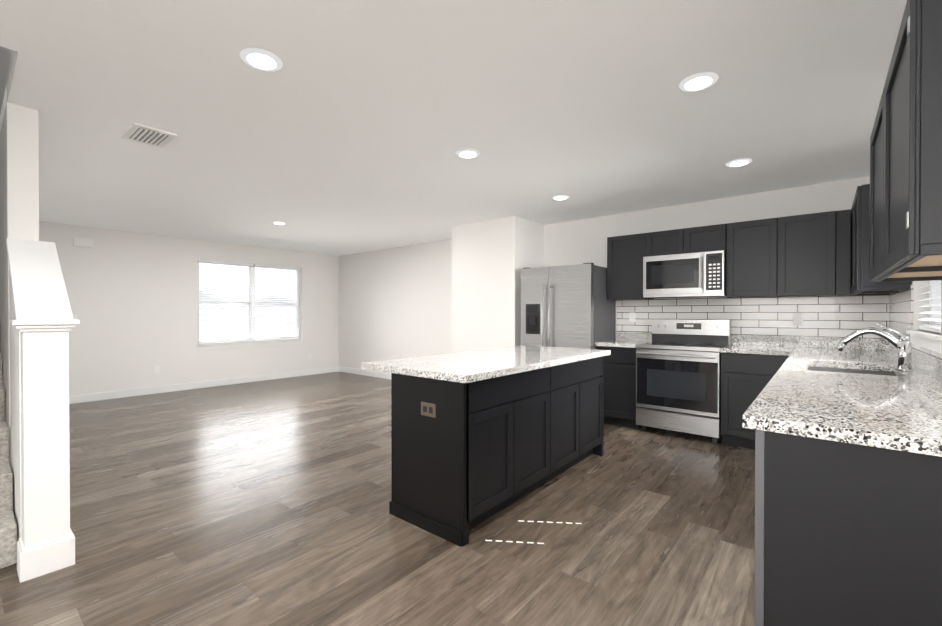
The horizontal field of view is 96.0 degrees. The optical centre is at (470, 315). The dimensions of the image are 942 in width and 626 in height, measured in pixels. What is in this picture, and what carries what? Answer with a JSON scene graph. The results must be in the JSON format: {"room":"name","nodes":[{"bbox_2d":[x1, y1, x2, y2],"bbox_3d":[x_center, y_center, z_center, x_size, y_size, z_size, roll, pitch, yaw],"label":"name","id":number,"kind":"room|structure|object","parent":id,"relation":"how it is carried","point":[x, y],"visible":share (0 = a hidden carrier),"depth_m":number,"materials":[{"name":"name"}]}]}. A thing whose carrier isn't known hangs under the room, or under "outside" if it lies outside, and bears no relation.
{"room":"kitchen","nodes":[
{"label":"kitchen","id":0,"kind":"room"},
{"bbox_2d":[0,46,38,466],"bbox_3d":[-4.354,-1.284,3.155,5.310,5.000,1.300,0,1,40],"label":"wall","id":1,"kind":"structure","parent":0,"point":[19,177],"depth_m":2.48,"materials":[{"name":"grey paint"}]},
{"bbox_2d":[6,238,78,582],"bbox_3d":[-2.292,0.391,2.245,0.778,1.664,0.224,0,1,40],"label":"newel post","id":2,"kind":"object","parent":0,"point":[42,321],"depth_m":2.04,"materials":[{"name":"white wood"}]},
{"bbox_2d":[39,221,338,395],"bbox_3d":[-6.064,-0.018,5.151,0.140,2.440,10.330,0,1,40],"label":"wall","id":3,"kind":"structure","parent":0,"point":[133,298],"depth_m":6.54,"materials":[{"name":"white paint"}]},
{"bbox_2d":[73,237,92,247],"bbox_3d":[-5.356,-1.010,5.850,0.044,0.115,0.200,0,1,40],"label":"door chime","id":4,"kind":"object","parent":3,"relation":"attached to","point":[81,242],"visible":1,"depth_m":5.83,"materials":[{"name":"white plastic"}]},
{"bbox_2d":[154,365,159,372],"bbox_3d":[-4.833,0.818,6.520,0.008,0.115,0.070,0,1,40],"label":"electrical outlet plate","id":5,"kind":"object","parent":3,"relation":"attached to","point":[156,367],"depth_m":6.52,"materials":[{"name":"white plastic"}]},
{"bbox_2d":[69,366,338,403],"bbox_3d":[-4.166,1.135,7.321,0.014,0.105,4.300,0,1,40],"label":"baseboard","id":6,"kind":"structure","parent":3,"relation":"attached to","point":[130,392],"depth_m":6.85,"materials":[{"name":"white wood"}]},
{"bbox_2d":[196,262,303,349],"bbox_3d":[-3.941,-0.193,7.671,0.160,1.485,1.860,0,1,40],"label":"window","id":7,"kind":"structure","parent":3,"relation":"in","point":[244,344],"depth_m":7.67,"materials":[{"name":"white plastic"}]},
{"bbox_2d":[198,259,300,343],"bbox_3d":[-3.930,-0.236,7.661,0.040,1.394,1.776,0,1,40],"label":"window blinds","id":8,"kind":"object","parent":7,"relation":"attached to","point":[247,265],"visible":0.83,"depth_m":7.57,"materials":[{"name":"white plastic"}]},
{"bbox_2d":[0,371,754,625],"bbox_3d":[-2.807,1.261,2.452,8.610,0.081,10.330,0,1,40],"label":"floor","id":9,"kind":"structure","parent":0,"point":[262,503],"depth_m":2.40,"materials":[{"name":"brown wood"}]},
{"bbox_2d":[0,345,16,568],"bbox_3d":[-4.422,-0.154,3.228,4.837,2.740,1.030,0,1,40],"label":"stairs","id":10,"kind":"structure","parent":9,"relation":"on","point":[8,540],"depth_m":2.23,"materials":[{"name":"carpet"}]},
{"bbox_2d":[389,357,603,546],"bbox_3d":[0.328,0.779,3.149,0.595,0.876,1.889,0,1,40],"label":"kitchen island","id":11,"kind":"object","parent":9,"relation":"on","point":[478,436],"depth_m":2.52,"materials":[{"name":"black wood"}]},
{"bbox_2d":[361,345,610,384],"bbox_3d":[0.249,0.321,3.212,0.890,0.040,1.935,0,1,40],"label":"island countertop","id":12,"kind":"structure","parent":11,"relation":"on","point":[486,364],"depth_m":2.76,"materials":[{"name":"white stone"}]},
{"bbox_2d":[521,263,615,348],"bbox_3d":[1.158,0.309,5.135,0.902,1.787,0.778,0,1,40],"label":"fridge","id":13,"kind":"object","parent":9,"relation":"on","point":[568,306],"visible":0.46,"depth_m":4.84,"materials":[{"name":"grey metal"}]},
{"bbox_2d":[596,347,641,428],"bbox_3d":[1.750,0.767,4.796,0.435,0.875,0.606,0,1,40],"label":"base cabinet","id":14,"kind":"object","parent":9,"relation":"on","point":[620,406],"depth_m":4.55,"materials":[{"name":"black wood"}]},
{"bbox_2d":[595,339,651,346],"bbox_3d":[1.741,0.310,4.781,0.436,0.040,0.639,0,1,40],"label":"countertop","id":15,"kind":"structure","parent":14,"relation":"on","point":[618,342],"depth_m":4.63,"materials":[{"name":"white stone"}]},
{"bbox_2d":[636,319,729,443],"bbox_3d":[2.175,0.625,4.366,0.758,1.165,0.673,0,1,40],"label":"range","id":16,"kind":"object","parent":9,"relation":"on","point":[678,374],"visible":1,"depth_m":4.20,"materials":[{"name":"grey metal"}]},
{"bbox_2d":[720,351,782,447],"bbox_3d":[2.711,0.773,3.957,0.579,0.875,0.668,0,1,40],"label":"base cabinet","id":17,"kind":"object","parent":9,"relation":"on","point":[743,373],"depth_m":3.85,"materials":[{"name":"black wood"}]},
{"bbox_2d":[720,343,794,354],"bbox_3d":[2.704,0.315,3.980,0.537,0.040,0.639,0,1,40],"label":"countertop","id":18,"kind":"structure","parent":17,"relation":"on","point":[733,346],"depth_m":3.85,"materials":[{"name":"white stone"}]},
{"bbox_2d":[779,355,786,366],"bbox_3d":[2.701,0.779,3.085,0.667,0.875,0.834,0,1,40],"label":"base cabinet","id":19,"kind":"object","parent":9,"relation":"on","point":[784,356],"depth_m":3.64,"materials":[{"name":"black wood"}]},
{"bbox_2d":[747,431,941,625],"bbox_3d":[1.326,0.791,1.391,0.615,0.875,0.610,0,1,40],"label":"base cabinet","id":20,"kind":"object","parent":9,"relation":"on","point":[846,443],"depth_m":1.21,"materials":[{"name":"black wood"}]},
{"bbox_2d":[743,347,941,458],"bbox_3d":[2.232,0.325,2.493,0.639,0.040,3.529,0,1,40],"label":"countertop","id":21,"kind":"structure","parent":20,"relation":"on","point":[901,411],"depth_m":1.51,"materials":[{"name":"white stone"}]},
{"bbox_2d":[807,363,894,374],"bbox_3d":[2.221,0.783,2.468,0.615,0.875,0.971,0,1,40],"label":"sink","id":22,"kind":"object","parent":21,"relation":"in","point":[814,366],"depth_m":2.67,"materials":[{"name":"grey metal"}]},
{"bbox_2d":[836,323,912,370],"bbox_3d":[2.324,0.172,2.450,0.325,0.268,0.068,0,1,40],"label":"faucet","id":23,"kind":"object","parent":21,"relation":"on","point":[902,344],"visible":1,"depth_m":2.38,"materials":[{"name":"silver metal"}]},
{"bbox_2d":[0,0,906,255],"bbox_3d":[-2.807,-1.279,2.435,8.610,0.120,10.330,0,1,40],"label":"ceiling","id":24,"kind":"structure","parent":0,"point":[351,127],"depth_m":2.49,"materials":[{"name":"white paint"}]},
{"bbox_2d":[121,123,176,147],"bbox_3d":[-2.180,-1.213,2.869,0.330,0.016,0.230,0,1,40],"label":"ceiling vent","id":25,"kind":"object","parent":24,"relation":"in","point":[140,133],"visible":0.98,"depth_m":2.85,"materials":[{"name":"white metal"}]},
{"bbox_2d":[240,48,282,71],"bbox_3d":[-0.993,-1.210,2.013,0.183,0.010,0.183,0,0,-5],"label":"recessed light","id":26,"kind":"object","parent":24,"relation":"in","point":[261,59],"depth_m":2.00,"materials":[{"name":"white plastic"}]},
{"bbox_2d":[272,221,286,224],"bbox_3d":[-2.557,-1.236,5.653,0.183,0.010,0.183,0,0,-5],"label":"recessed light","id":27,"kind":"object","parent":24,"relation":"in","point":[274,222],"depth_m":5.65,"materials":[{"name":"white plastic"}]},
{"bbox_2d":[456,149,479,158],"bbox_3d":[-0.023,-1.219,3.195,0.183,0.010,0.183,0,0,-5],"label":"recessed light","id":28,"kind":"object","parent":24,"relation":"in","point":[464,153],"depth_m":3.17,"materials":[{"name":"white plastic"}]},
{"bbox_2d":[552,195,569,199],"bbox_3d":[0.931,-1.227,4.405,0.183,0.010,0.183,0,0,-5],"label":"recessed light","id":29,"kind":"object","parent":24,"relation":"in","point":[558,197],"depth_m":4.38,"materials":[{"name":"white plastic"}]},
{"bbox_2d":[679,72,718,91],"bbox_3d":[1.183,-1.212,2.206,0.183,0.010,0.183,0,0,-5],"label":"recessed light","id":30,"kind":"object","parent":24,"relation":"in","point":[704,80],"depth_m":2.19,"materials":[{"name":"white plastic"}]},
{"bbox_2d":[725,158,752,166],"bbox_3d":[2.140,-1.220,3.387,0.183,0.010,0.183,0,0,-5],"label":"recessed light","id":31,"kind":"object","parent":24,"relation":"in","point":[738,162],"depth_m":3.37,"materials":[{"name":"white plastic"}]},
{"bbox_2d":[451,216,543,352],"bbox_3d":[0.363,-0.022,5.873,1.060,2.439,0.718,0,1,40],"label":"wall block","id":32,"kind":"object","parent":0,"point":[490,259],"visible":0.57,"depth_m":5.54,"materials":[{"name":"white paint"}]},
{"bbox_2d":[339,176,869,373],"bbox_3d":[0.450,-0.026,6.361,8.610,2.440,0.140,0,1,40],"label":"wall","id":33,"kind":"structure","parent":0,"point":[395,303],"depth_m":7.12,"materials":[{"name":"white paint"}]},
{"bbox_2d":[339,366,390,378],"bbox_3d":[-1.302,1.132,7.726,3.860,0.105,0.014,0,1,40],"label":"baseboard","id":34,"kind":"structure","parent":33,"relation":"attached to","point":[341,369],"depth_m":8.37,"materials":[{"name":"white wood"}]},
{"bbox_2d":[607,233,653,299],"bbox_3d":[1.842,-0.564,4.892,0.433,0.695,0.326,0,1,40],"label":"upper cabinet","id":35,"kind":"object","parent":33,"relation":"attached to","point":[625,256],"depth_m":4.78,"materials":[{"name":"black wood"}]},
{"bbox_2d":[629,313,634,321],"bbox_3d":[1.915,0.018,5.033,0.070,0.115,0.008,0,1,40],"label":"electrical outlet plate","id":36,"kind":"object","parent":33,"relation":"attached to","point":[631,315],"depth_m":5.03,"materials":[{"name":"white plastic"}]},
{"bbox_2d":[643,230,678,255],"bbox_3d":[2.179,-0.789,4.610,0.440,0.240,0.326,0,1,40],"label":"upper cabinet","id":37,"kind":"object","parent":33,"relation":"attached to","point":[659,243],"depth_m":4.54,"materials":[{"name":"black wood"}]},
{"bbox_2d":[675,224,722,253],"bbox_3d":[2.425,-0.788,4.406,0.440,0.240,0.326,0,1,40],"label":"upper cabinet","id":38,"kind":"object","parent":33,"relation":"attached to","point":[703,238],"depth_m":4.29,"materials":[{"name":"black wood"}]},
{"bbox_2d":[643,250,726,297],"bbox_3d":[2.260,-0.415,4.460,0.754,0.435,0.456,0,1,40],"label":"microwave","id":39,"kind":"object","parent":38,"relation":"attached to","point":[694,275],"visible":0.96,"depth_m":4.30,"materials":[{"name":"grey metal"}]},
{"bbox_2d":[723,219,766,295],"bbox_3d":[2.774,-0.558,4.117,0.465,0.695,0.326,0,1,40],"label":"upper cabinet","id":40,"kind":"object","parent":33,"relation":"attached to","point":[745,242],"depth_m":4.04,"materials":[{"name":"black wood"}]},
{"bbox_2d":[617,295,884,343],"bbox_3d":[2.678,0.198,4.412,2.348,0.820,0.009,0,1,40],"label":"tile backsplash","id":41,"kind":"structure","parent":33,"relation":"attached to","point":[833,316],"depth_m":4.18,"materials":[{"name":"tile"}]},
{"bbox_2d":[616,331,886,350],"bbox_3d":[2.678,0.243,4.404,2.358,0.099,0.020,0,1,40],"label":"backsplash","id":42,"kind":"structure","parent":33,"relation":"attached to","point":[763,340],"depth_m":4.05,"materials":[{"name":"grey stone"}]},
{"bbox_2d":[793,313,802,324],"bbox_3d":[3.114,0.030,4.036,0.070,0.115,0.008,0,1,40],"label":"electrical outlet plate","id":43,"kind":"object","parent":33,"relation":"attached to","point":[797,318],"depth_m":4.03,"materials":[{"name":"white plastic"}]},
{"bbox_2d":[767,211,838,295],"bbox_3d":[3.041,-0.557,3.895,0.467,0.695,0.326,0,1,40],"label":"upper cabinet","id":44,"kind":"object","parent":33,"relation":"attached to","point":[803,250],"depth_m":3.77,"materials":[{"name":"black wood"}]},
{"bbox_2d":[912,281,940,334],"bbox_3d":[0.449,0.020,-0.264,0.140,2.440,10.330,0,1,40],"label":"wall","id":45,"kind":"structure","parent":0,"point":[917,309],"depth_m":2.70,"materials":[{"name":"white paint"}]},
{"bbox_2d":[847,209,862,295],"bbox_3d":[3.290,-0.554,3.471,0.266,0.695,0.655,0,1,40],"label":"upper cabinet","id":46,"kind":"object","parent":45,"relation":"attached to","point":[849,293],"depth_m":3.60,"materials":[{"name":"black wood"}]},
{"bbox_2d":[851,184,914,291],"bbox_3d":[2.960,-0.551,3.074,0.266,0.695,0.619,0,1,40],"label":"upper cabinet","id":47,"kind":"object","parent":45,"relation":"attached to","point":[859,206],"depth_m":2.91,"materials":[{"name":"black wood"}]},
{"bbox_2d":[863,122,941,279],"bbox_3d":[1.873,-0.542,1.767,0.266,0.695,0.700,0,1,40],"label":"upper cabinet","id":48,"kind":"object","parent":45,"relation":"attached to","point":[869,273],"depth_m":2.07,"materials":[{"name":"black wood"}]},
{"bbox_2d":[875,0,941,271],"bbox_3d":[1.502,-0.539,1.321,0.266,0.695,0.700,0,1,40],"label":"upper cabinet","id":49,"kind":"object","parent":45,"relation":"attached to","point":[882,235],"depth_m":1.14,"materials":[{"name":"black wood"}]},
{"bbox_2d":[885,280,941,359],"bbox_3d":[2.474,0.005,2.291,0.010,0.405,3.529,0,1,40],"label":"tile backsplash","id":50,"kind":"structure","parent":45,"relation":"attached to","point":[898,306],"depth_m":3.03,"materials":[{"name":"tile"}]},
{"bbox_2d":[887,341,941,382],"bbox_3d":[2.464,0.257,2.287,0.020,0.099,3.509,0,1,40],"label":"backsplash","id":51,"kind":"structure","parent":45,"relation":"attached to","point":[931,364],"depth_m":2.28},
{"bbox_2d":[906,280,941,352],"bbox_3d":[2.591,-0.341,2.341,0.160,1.035,0.960,0,1,40],"label":"window","id":52,"kind":"structure","parent":45,"relation":"in","point":[930,341],"depth_m":2.56,"materials":[{"name":"white plastic"}]},
{"bbox_2d":[918,281,940,332],"bbox_3d":[2.580,-0.384,2.350,0.040,0.944,0.876,0,1,40],"label":"window blinds","id":53,"kind":"object","parent":52,"relation":"attached to","point":[932,328],"visible":0.33,"depth_m":2.43,"materials":[{"name":"white plastic"}]},
{"label":"outside","id":54,"kind":"structure","parent":0,"visible":0},
{"bbox_2d":[199,263,295,337],"bbox_3d":[-4.707,-0.140,8.307,0.010,4.000,5.000,0,1,40],"label":"sky","id":55,"kind":"structure","parent":54,"point":[285,282],"depth_m":8.41,"materials":[{"name":"white"}]},
{"bbox_2d":[199,290,295,338],"bbox_3d":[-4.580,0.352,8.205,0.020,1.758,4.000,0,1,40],"label":"house","id":56,"kind":"structure","parent":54,"point":[281,307],"depth_m":8.51,"materials":[{"name":"white"}]}
]}

